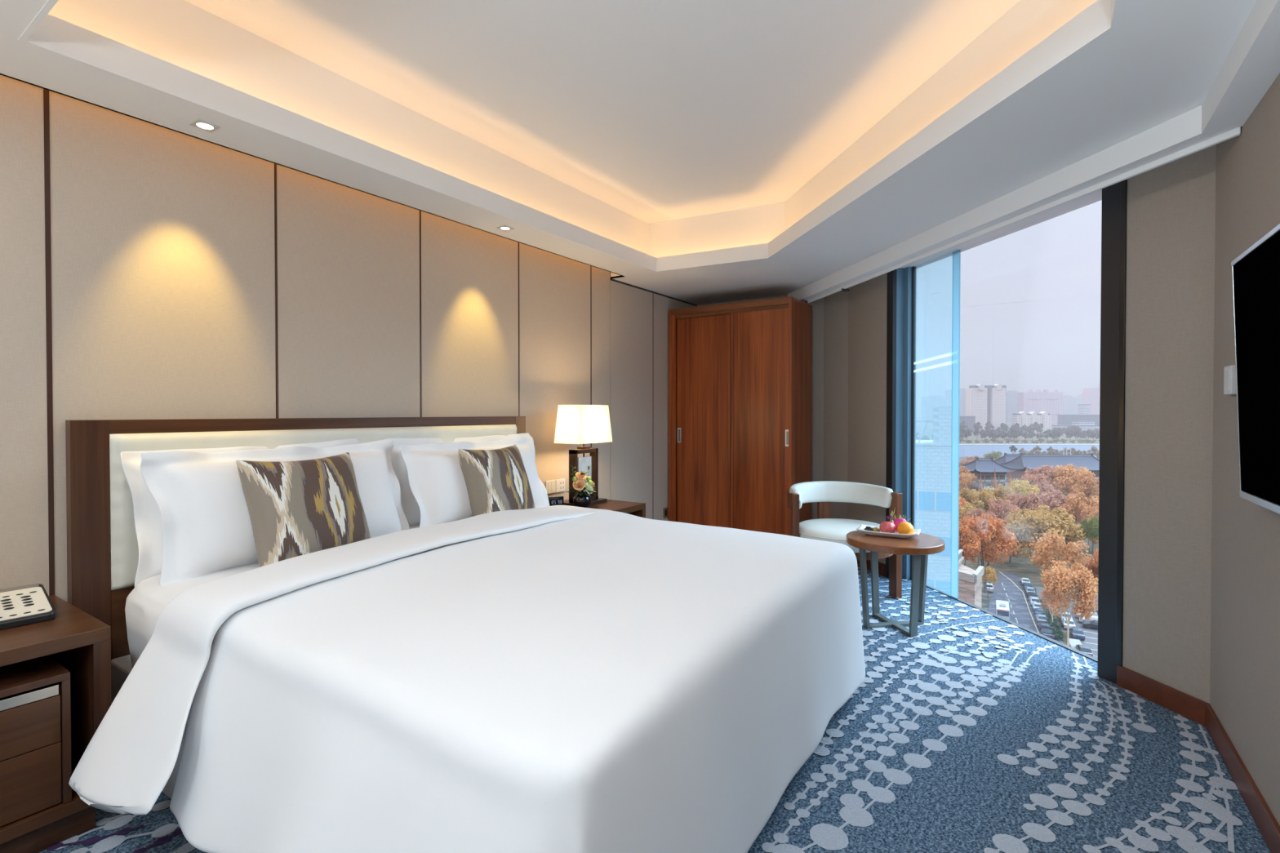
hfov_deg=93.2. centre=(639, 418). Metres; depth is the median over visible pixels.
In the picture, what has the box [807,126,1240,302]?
trim
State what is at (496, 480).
throw cushion
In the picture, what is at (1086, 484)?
autumn tree
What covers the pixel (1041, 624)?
parked car
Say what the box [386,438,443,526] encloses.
pillow
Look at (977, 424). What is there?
tree
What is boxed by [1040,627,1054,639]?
parked car
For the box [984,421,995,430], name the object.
tree
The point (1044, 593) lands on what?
autumn tree
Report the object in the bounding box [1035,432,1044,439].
tree
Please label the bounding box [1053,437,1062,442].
tree
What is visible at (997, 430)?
tree
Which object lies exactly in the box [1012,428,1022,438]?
tree
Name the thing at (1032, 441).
tree
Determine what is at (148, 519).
pillow
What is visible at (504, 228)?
recessed light
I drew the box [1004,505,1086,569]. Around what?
autumn tree
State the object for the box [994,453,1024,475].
tiled hall
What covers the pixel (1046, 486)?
autumn tree
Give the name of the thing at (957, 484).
autumn tree
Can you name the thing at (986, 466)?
pavilion
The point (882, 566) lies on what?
baseboard
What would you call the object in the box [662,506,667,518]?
wall socket
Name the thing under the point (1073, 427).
tree
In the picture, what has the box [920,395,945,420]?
tower
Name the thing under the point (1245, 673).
wall
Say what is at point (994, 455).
willow
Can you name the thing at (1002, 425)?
tree
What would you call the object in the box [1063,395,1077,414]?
tower
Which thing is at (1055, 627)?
hedge
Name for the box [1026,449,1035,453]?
tree
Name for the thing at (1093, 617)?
parked car
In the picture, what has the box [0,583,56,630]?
telephone
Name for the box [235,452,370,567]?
throw cushion
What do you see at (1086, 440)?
tree
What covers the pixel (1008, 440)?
tree
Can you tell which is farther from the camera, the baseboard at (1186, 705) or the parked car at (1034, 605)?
the parked car at (1034, 605)
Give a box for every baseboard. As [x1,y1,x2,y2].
[857,560,885,576]
[1116,665,1208,726]
[1204,703,1279,852]
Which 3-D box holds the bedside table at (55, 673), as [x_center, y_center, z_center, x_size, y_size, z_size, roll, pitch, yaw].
[-2.061,0.914,1.548,0.560,0.596,0.956,0,1,34]
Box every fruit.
[872,526,879,532]
[891,514,911,532]
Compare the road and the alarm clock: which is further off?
the road
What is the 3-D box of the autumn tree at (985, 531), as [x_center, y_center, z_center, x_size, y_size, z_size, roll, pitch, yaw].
[76.179,29.590,133.659,12.288,17.721,10.769,0,1,4]
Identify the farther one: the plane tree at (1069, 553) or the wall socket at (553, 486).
the plane tree at (1069, 553)
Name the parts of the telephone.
keypad plate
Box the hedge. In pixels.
[1036,599,1064,641]
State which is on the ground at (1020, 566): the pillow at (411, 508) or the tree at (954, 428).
the tree at (954, 428)
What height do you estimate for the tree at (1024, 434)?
11.769 m
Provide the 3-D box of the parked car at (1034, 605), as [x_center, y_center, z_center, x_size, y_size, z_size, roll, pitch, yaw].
[80.221,37.819,122.195,1.637,1.341,4.018,0,1,27]
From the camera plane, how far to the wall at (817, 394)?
5.33 m
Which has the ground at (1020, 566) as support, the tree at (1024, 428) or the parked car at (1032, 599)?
the tree at (1024, 428)
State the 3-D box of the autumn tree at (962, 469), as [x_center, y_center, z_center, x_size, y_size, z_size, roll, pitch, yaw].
[155.962,29.693,297.045,17.182,13.616,16.444,0,1,-24]
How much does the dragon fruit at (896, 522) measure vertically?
0.141 m
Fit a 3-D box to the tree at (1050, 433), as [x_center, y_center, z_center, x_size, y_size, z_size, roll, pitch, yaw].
[576.735,22.724,853.827,14.359,14.336,13.423,-1,1,-45]
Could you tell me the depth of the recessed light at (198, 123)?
2.22 m
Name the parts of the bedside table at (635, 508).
panel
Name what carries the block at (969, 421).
on the ground at (1020, 566)
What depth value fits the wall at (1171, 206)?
2.54 m
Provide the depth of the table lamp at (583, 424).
4.05 m
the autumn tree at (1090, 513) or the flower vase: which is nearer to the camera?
the flower vase
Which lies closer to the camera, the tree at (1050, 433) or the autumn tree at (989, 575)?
the autumn tree at (989, 575)
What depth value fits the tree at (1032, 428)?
1011.21 m
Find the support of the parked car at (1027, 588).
on the lane
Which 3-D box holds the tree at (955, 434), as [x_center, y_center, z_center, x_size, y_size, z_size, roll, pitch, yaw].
[426.192,23.771,812.772,16.495,13.218,17.194,0,1,31]
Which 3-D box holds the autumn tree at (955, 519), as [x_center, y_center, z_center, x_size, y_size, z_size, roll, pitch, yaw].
[93.208,31.067,174.038,9.581,13.787,10.776,0,1,-26]
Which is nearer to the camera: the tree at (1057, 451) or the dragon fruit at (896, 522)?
the dragon fruit at (896, 522)
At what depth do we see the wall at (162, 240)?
2.61 m
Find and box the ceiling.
[0,0,1279,305]
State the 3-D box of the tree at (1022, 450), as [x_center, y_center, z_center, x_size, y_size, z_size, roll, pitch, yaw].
[289.197,28.120,455.619,7.084,13.001,6.622,0,1,4]
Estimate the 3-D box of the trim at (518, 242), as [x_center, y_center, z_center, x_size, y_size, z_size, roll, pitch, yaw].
[-0.794,-0.052,3.959,0.013,2.450,0.008,0,1,34]
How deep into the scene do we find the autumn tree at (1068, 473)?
245.94 m
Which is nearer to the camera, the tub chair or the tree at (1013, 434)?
the tub chair
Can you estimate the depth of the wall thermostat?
2.05 m
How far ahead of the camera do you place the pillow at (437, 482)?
3.02 m
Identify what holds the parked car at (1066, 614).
on the ground at (1094, 646)
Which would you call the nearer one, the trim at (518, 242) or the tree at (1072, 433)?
the trim at (518, 242)
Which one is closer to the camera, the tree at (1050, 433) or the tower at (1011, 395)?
the tree at (1050, 433)
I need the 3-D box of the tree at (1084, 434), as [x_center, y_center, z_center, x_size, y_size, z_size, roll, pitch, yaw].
[622.308,23.146,854.016,13.154,13.491,13.711,0,1,19]
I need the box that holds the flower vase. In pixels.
[566,465,596,507]
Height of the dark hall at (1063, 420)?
33.970 m
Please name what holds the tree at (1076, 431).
on the ground at (1020, 566)
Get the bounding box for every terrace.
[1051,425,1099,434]
[1071,421,1095,425]
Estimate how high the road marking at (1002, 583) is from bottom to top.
0.001 m
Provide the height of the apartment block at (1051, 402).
93.570 m
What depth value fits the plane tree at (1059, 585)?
99.95 m
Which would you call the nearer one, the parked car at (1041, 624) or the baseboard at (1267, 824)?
the baseboard at (1267, 824)
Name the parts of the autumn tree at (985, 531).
crown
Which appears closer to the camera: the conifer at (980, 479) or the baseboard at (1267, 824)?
the baseboard at (1267, 824)
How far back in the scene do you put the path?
730.31 m
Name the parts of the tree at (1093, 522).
crown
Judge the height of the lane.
0.050 m
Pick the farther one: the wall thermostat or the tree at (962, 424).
the tree at (962, 424)
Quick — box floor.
[39,564,1270,852]
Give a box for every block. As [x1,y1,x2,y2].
[952,416,975,432]
[1011,411,1051,433]
[1017,389,1063,428]
[1077,404,1090,414]
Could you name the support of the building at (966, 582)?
on the ground at (1020, 566)
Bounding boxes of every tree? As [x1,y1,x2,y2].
[916,435,929,439]
[951,503,975,529]
[951,525,981,565]
[952,423,959,431]
[952,431,964,439]
[952,461,963,467]
[952,465,977,492]
[952,472,972,492]
[952,494,968,520]
[953,512,1020,593]
[955,426,965,433]
[955,436,964,442]
[956,487,995,512]
[956,507,1000,565]
[958,421,968,429]
[961,429,971,438]
[961,455,979,464]
[964,440,973,444]
[973,422,982,430]
[973,427,981,439]
[979,430,991,438]
[981,439,990,444]
[981,483,1014,511]
[982,497,1021,528]
[982,563,997,611]
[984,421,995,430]
[988,429,996,437]
[990,428,1001,432]
[990,437,996,442]
[992,432,1002,438]
[992,527,1030,563]
[996,422,1008,435]
[1000,431,1011,439]
[1004,437,1013,444]
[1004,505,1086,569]
[1005,492,1053,519]
[1006,478,1039,498]
[1008,431,1016,439]
[1008,445,1017,453]
[1009,422,1022,431]
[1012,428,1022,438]
[1012,438,1019,443]
[1014,512,1039,556]
[1018,448,1027,453]
[1020,473,1054,497]
[1021,424,1029,432]
[1021,431,1030,439]
[1024,465,1073,496]
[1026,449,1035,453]
[1027,423,1039,432]
[1027,489,1080,523]
[1028,431,1035,439]
[1028,529,1094,606]
[1030,440,1039,444]
[1032,445,1041,453]
[1033,422,1043,433]
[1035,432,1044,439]
[1035,437,1044,444]
[1038,588,1064,622]
[1040,560,1097,646]
[1043,430,1053,439]
[1046,446,1056,453]
[1048,434,1058,439]
[1048,463,1092,498]
[1052,426,1062,439]
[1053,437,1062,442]
[1055,448,1061,453]
[1059,492,1098,542]
[1060,448,1069,453]
[1062,426,1072,434]
[1065,430,1075,439]
[1066,447,1077,453]
[1069,471,1099,501]
[1070,425,1081,431]
[1073,429,1079,439]
[1075,431,1087,439]
[1076,438,1084,444]
[1079,510,1098,558]
[1080,505,1098,545]
[1081,449,1091,453]
[1083,439,1090,444]
[1083,548,1098,585]
[1085,429,1093,438]
[1087,445,1098,455]
[1088,432,1099,439]
[1093,428,1099,434]
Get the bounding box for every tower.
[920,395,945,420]
[944,388,965,416]
[965,383,1006,431]
[1006,390,1018,422]
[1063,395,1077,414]
[1082,384,1100,414]
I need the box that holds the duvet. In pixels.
[68,505,865,852]
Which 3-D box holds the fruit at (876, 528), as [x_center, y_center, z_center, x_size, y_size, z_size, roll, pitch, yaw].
[1.385,0.652,3.545,0.039,0.040,0.051,0,1,34]
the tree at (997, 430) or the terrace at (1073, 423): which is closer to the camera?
the tree at (997, 430)
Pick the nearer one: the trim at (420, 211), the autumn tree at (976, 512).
the trim at (420, 211)
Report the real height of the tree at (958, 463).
7.609 m
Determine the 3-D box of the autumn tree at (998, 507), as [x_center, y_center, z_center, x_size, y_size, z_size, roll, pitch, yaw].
[108.516,30.781,181.370,11.208,14.184,12.606,0,1,-10]
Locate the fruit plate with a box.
[856,524,920,537]
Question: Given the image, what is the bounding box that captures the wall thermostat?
[1223,364,1236,395]
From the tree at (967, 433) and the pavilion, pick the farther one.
the tree at (967, 433)
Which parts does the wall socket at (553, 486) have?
plate, plate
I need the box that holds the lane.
[1000,571,1060,642]
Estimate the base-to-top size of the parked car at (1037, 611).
1.341 m
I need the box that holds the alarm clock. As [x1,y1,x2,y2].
[547,495,564,506]
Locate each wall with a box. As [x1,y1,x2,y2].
[0,75,697,602]
[697,294,823,519]
[823,290,848,519]
[847,144,1216,703]
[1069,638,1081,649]
[1209,73,1279,826]
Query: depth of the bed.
2.18 m
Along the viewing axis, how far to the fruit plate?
3.48 m
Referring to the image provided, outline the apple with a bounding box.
[879,520,896,533]
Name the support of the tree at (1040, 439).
on the ground at (1020, 566)
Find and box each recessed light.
[189,118,220,132]
[496,225,514,231]
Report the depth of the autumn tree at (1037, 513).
165.20 m
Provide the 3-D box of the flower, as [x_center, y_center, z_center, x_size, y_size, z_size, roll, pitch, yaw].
[1.465,0.567,3.531,0.048,0.115,0.042,0,1,13]
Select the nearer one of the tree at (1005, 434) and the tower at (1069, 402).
the tree at (1005, 434)
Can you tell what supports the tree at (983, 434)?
on the ground at (1020, 566)
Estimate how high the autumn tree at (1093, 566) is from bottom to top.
11.851 m
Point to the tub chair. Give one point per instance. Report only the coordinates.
(824, 528)
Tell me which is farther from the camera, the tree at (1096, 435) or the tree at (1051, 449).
the tree at (1096, 435)
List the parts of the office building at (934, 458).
window post, roof rail, window post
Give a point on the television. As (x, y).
(1255, 273)
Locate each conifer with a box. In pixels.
[977,471,982,492]
[992,467,997,490]
[1007,468,1012,492]
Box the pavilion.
[952,457,1017,492]
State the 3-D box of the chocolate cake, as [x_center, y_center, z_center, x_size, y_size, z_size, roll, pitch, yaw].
[1.359,0.654,3.584,0.048,0.034,0.044,0,1,34]
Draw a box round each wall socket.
[545,478,564,493]
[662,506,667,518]
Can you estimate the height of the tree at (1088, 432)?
15.321 m
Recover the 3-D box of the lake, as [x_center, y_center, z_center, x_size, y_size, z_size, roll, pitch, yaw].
[419.898,32.248,647.114,435.200,0.050,481.800,0,1,34]
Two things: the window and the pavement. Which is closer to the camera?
the window
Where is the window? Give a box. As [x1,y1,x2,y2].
[885,178,1127,684]
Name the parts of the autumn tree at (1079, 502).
crown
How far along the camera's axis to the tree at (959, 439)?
752.39 m
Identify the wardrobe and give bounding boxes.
[668,296,812,535]
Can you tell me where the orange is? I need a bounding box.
[897,521,914,533]
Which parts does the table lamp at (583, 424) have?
lamp shade, stem, open frame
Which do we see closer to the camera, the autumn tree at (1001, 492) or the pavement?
the pavement
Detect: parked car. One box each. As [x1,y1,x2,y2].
[986,582,993,591]
[1020,577,1030,585]
[1022,582,1033,590]
[1025,586,1035,595]
[1026,591,1037,597]
[1028,596,1039,605]
[1031,602,1043,610]
[1034,608,1046,615]
[1035,613,1047,622]
[1037,620,1050,631]
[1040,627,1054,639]
[1058,611,1072,620]
[1061,617,1075,628]
[1069,627,1084,639]
[1075,612,1097,617]
[1075,644,1093,656]
[1079,615,1097,622]
[1082,620,1097,629]
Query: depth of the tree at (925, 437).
754.87 m
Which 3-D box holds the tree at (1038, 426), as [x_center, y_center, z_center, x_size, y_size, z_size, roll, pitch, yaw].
[666.807,16.287,1014.056,18.663,23.449,17.904,0,1,-29]
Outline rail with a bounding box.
[841,288,848,291]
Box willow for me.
[983,450,1002,460]
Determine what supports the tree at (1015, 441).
on the ground at (1020, 566)
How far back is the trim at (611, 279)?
5.27 m
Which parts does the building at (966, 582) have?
balustrade, cornice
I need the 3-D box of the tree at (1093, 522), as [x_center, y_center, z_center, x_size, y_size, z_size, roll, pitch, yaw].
[107.743,30.156,144.559,5.062,16.336,5.693,0,1,-14]
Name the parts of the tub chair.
leg, leg, seat, backrest, seat rail, leg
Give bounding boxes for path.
[953,444,1099,444]
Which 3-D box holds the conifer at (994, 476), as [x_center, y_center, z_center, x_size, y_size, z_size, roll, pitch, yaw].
[167.539,29.706,285.777,2.967,13.808,3.037,0,1,34]
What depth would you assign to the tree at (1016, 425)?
1011.95 m
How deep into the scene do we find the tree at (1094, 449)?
484.12 m
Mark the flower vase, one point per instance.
(582, 499)
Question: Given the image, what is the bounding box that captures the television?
[1231,223,1279,514]
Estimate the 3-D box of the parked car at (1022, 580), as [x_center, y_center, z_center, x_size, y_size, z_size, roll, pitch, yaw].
[89.342,37.604,140.304,1.637,1.341,4.018,0,1,27]
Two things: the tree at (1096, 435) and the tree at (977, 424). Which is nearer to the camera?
the tree at (1096, 435)
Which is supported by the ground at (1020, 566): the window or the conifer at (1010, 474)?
the conifer at (1010, 474)
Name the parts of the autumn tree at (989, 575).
crown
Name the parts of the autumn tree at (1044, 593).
crown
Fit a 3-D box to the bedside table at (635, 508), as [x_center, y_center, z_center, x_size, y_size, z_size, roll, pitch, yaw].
[-0.361,0.883,4.104,0.560,0.596,0.606,0,1,34]
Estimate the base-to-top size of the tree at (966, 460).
12.467 m
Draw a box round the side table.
[846,530,944,637]
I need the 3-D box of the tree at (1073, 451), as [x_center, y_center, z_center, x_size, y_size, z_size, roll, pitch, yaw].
[344.925,28.473,483.004,7.427,11.643,7.125,1,1,37]
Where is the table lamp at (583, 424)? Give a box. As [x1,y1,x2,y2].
[554,404,612,506]
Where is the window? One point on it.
(901, 304)
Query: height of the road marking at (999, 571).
0.001 m
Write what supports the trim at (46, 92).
attached to the wall at (162, 240)
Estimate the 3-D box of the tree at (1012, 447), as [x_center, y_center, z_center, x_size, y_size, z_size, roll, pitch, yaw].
[324.778,28.332,527.082,6.284,10.878,6.029,1,1,44]
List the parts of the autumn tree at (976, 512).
crown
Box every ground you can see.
[915,417,1099,644]
[1066,591,1097,658]
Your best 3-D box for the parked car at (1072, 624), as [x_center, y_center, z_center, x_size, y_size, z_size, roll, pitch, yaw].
[79.494,37.886,112.312,1.760,1.442,4.320,0,1,29]
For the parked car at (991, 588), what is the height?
1.442 m
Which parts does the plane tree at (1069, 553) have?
crown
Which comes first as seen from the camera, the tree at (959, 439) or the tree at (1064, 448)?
the tree at (1064, 448)
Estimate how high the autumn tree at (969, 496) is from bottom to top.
14.711 m
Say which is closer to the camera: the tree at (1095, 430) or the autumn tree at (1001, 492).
the autumn tree at (1001, 492)
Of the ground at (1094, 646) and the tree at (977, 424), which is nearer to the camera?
the ground at (1094, 646)
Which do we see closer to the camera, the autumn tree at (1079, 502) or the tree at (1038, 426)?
the autumn tree at (1079, 502)
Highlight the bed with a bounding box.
[65,416,525,799]
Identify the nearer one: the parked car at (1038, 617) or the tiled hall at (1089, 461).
the parked car at (1038, 617)
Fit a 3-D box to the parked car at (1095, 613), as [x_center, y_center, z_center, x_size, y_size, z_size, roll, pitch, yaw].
[86.384,37.840,116.134,4.320,1.442,1.760,0,1,36]
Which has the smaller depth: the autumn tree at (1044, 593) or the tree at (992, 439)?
the autumn tree at (1044, 593)
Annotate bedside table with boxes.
[0,595,111,852]
[564,499,645,518]
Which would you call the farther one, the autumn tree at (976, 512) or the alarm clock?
the autumn tree at (976, 512)
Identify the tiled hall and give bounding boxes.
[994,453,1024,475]
[1000,453,1099,483]
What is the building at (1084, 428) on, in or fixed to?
on the ground at (1020, 566)
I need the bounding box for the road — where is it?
[988,570,1039,633]
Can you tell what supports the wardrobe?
on the floor
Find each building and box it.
[915,405,953,595]
[951,549,984,608]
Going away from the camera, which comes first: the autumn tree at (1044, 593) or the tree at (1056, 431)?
the autumn tree at (1044, 593)
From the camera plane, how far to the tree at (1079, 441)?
752.39 m
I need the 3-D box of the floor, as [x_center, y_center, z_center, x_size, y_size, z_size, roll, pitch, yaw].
[-0.122,1.264,1.934,3.570,0.126,7.660,0,1,34]
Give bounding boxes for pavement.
[1035,586,1062,643]
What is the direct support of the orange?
on the fruit plate
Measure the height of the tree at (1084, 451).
9.860 m
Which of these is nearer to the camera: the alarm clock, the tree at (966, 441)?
the alarm clock
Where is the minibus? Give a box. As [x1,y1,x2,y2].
[995,600,1009,620]
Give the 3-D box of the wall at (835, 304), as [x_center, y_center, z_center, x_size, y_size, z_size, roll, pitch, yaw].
[1.712,-0.232,5.236,0.136,2.800,0.364,0,1,-26]
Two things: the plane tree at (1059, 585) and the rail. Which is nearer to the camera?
the rail
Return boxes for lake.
[952,444,1099,457]
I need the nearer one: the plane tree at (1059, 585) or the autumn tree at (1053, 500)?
the plane tree at (1059, 585)
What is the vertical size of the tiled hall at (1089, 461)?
18.100 m
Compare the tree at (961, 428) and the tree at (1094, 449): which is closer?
the tree at (1094, 449)
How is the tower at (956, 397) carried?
on the ground at (1020, 566)
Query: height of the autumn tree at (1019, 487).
15.483 m
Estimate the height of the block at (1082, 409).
58.970 m
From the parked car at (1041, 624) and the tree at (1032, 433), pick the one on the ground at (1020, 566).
the tree at (1032, 433)
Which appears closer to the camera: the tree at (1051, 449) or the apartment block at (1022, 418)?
the tree at (1051, 449)
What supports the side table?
on the floor
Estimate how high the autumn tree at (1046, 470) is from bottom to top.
17.653 m
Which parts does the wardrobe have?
panel, flush handle, sliding door, rail, sliding door, flush handle, panel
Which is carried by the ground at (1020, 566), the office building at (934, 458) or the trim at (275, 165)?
the office building at (934, 458)
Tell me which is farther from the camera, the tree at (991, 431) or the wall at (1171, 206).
the tree at (991, 431)
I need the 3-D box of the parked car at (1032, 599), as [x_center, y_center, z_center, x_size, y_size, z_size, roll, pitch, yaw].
[81.924,37.779,125.638,1.637,1.341,4.018,0,1,27]
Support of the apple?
on the fruit plate
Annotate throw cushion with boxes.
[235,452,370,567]
[457,444,534,515]
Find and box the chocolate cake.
[864,526,873,531]
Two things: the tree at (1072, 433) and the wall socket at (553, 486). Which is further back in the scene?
the tree at (1072, 433)
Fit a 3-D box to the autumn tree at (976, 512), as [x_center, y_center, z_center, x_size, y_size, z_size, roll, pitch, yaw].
[88.310,30.640,157.822,9.831,15.040,8.615,0,1,-14]
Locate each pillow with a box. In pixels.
[120,450,162,587]
[140,439,409,586]
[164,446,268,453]
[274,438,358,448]
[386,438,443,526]
[400,436,549,527]
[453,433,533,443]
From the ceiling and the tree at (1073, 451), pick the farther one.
the tree at (1073, 451)
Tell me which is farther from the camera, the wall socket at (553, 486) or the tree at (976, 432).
the tree at (976, 432)
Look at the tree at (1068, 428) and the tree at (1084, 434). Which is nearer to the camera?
the tree at (1084, 434)
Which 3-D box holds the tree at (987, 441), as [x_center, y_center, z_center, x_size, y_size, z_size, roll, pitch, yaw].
[430.613,27.864,753.708,10.664,6.410,10.231,0,1,28]
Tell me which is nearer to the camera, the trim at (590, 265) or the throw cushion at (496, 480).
the throw cushion at (496, 480)
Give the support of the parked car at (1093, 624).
on the ground at (1094, 646)
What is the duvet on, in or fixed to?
on the bed
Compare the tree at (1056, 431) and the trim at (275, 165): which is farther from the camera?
the tree at (1056, 431)
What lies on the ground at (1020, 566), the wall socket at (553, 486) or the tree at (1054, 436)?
the tree at (1054, 436)
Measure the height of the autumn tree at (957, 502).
15.186 m
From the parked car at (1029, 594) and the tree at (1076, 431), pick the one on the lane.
the parked car at (1029, 594)
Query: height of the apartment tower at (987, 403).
95.470 m
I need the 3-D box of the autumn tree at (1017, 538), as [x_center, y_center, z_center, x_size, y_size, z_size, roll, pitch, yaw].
[97.990,33.322,160.482,9.465,9.586,9.889,0,1,25]
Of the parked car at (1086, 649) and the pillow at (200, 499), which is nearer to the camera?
the pillow at (200, 499)
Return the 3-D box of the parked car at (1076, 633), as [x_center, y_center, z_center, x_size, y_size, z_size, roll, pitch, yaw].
[77.589,37.944,107.429,1.760,1.442,4.320,0,1,29]
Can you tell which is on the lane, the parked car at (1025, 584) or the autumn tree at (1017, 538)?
the parked car at (1025, 584)
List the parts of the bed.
headboard rail, mattress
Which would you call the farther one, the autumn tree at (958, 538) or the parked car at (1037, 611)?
the autumn tree at (958, 538)
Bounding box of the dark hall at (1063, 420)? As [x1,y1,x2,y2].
[1057,414,1099,425]
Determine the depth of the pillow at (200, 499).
2.18 m
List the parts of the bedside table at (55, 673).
drawer, drawer, panel, panel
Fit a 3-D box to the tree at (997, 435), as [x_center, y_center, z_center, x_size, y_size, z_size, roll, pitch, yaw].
[504.510,24.487,853.477,13.154,10.812,13.711,0,1,18]
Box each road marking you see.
[999,571,1039,633]
[1001,582,1017,623]
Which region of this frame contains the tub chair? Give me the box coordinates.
[786,480,902,599]
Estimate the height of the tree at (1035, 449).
13.321 m
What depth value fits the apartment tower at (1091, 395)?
1573.09 m
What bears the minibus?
on the road
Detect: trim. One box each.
[43,88,54,595]
[274,163,278,417]
[419,210,422,417]
[518,242,519,416]
[590,265,591,448]
[610,278,697,306]
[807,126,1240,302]
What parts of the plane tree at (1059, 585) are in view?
crown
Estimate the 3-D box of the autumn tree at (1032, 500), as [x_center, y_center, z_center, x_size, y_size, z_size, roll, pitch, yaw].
[121.503,30.324,189.884,13.724,14.901,13.135,0,1,-10]
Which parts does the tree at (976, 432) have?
crown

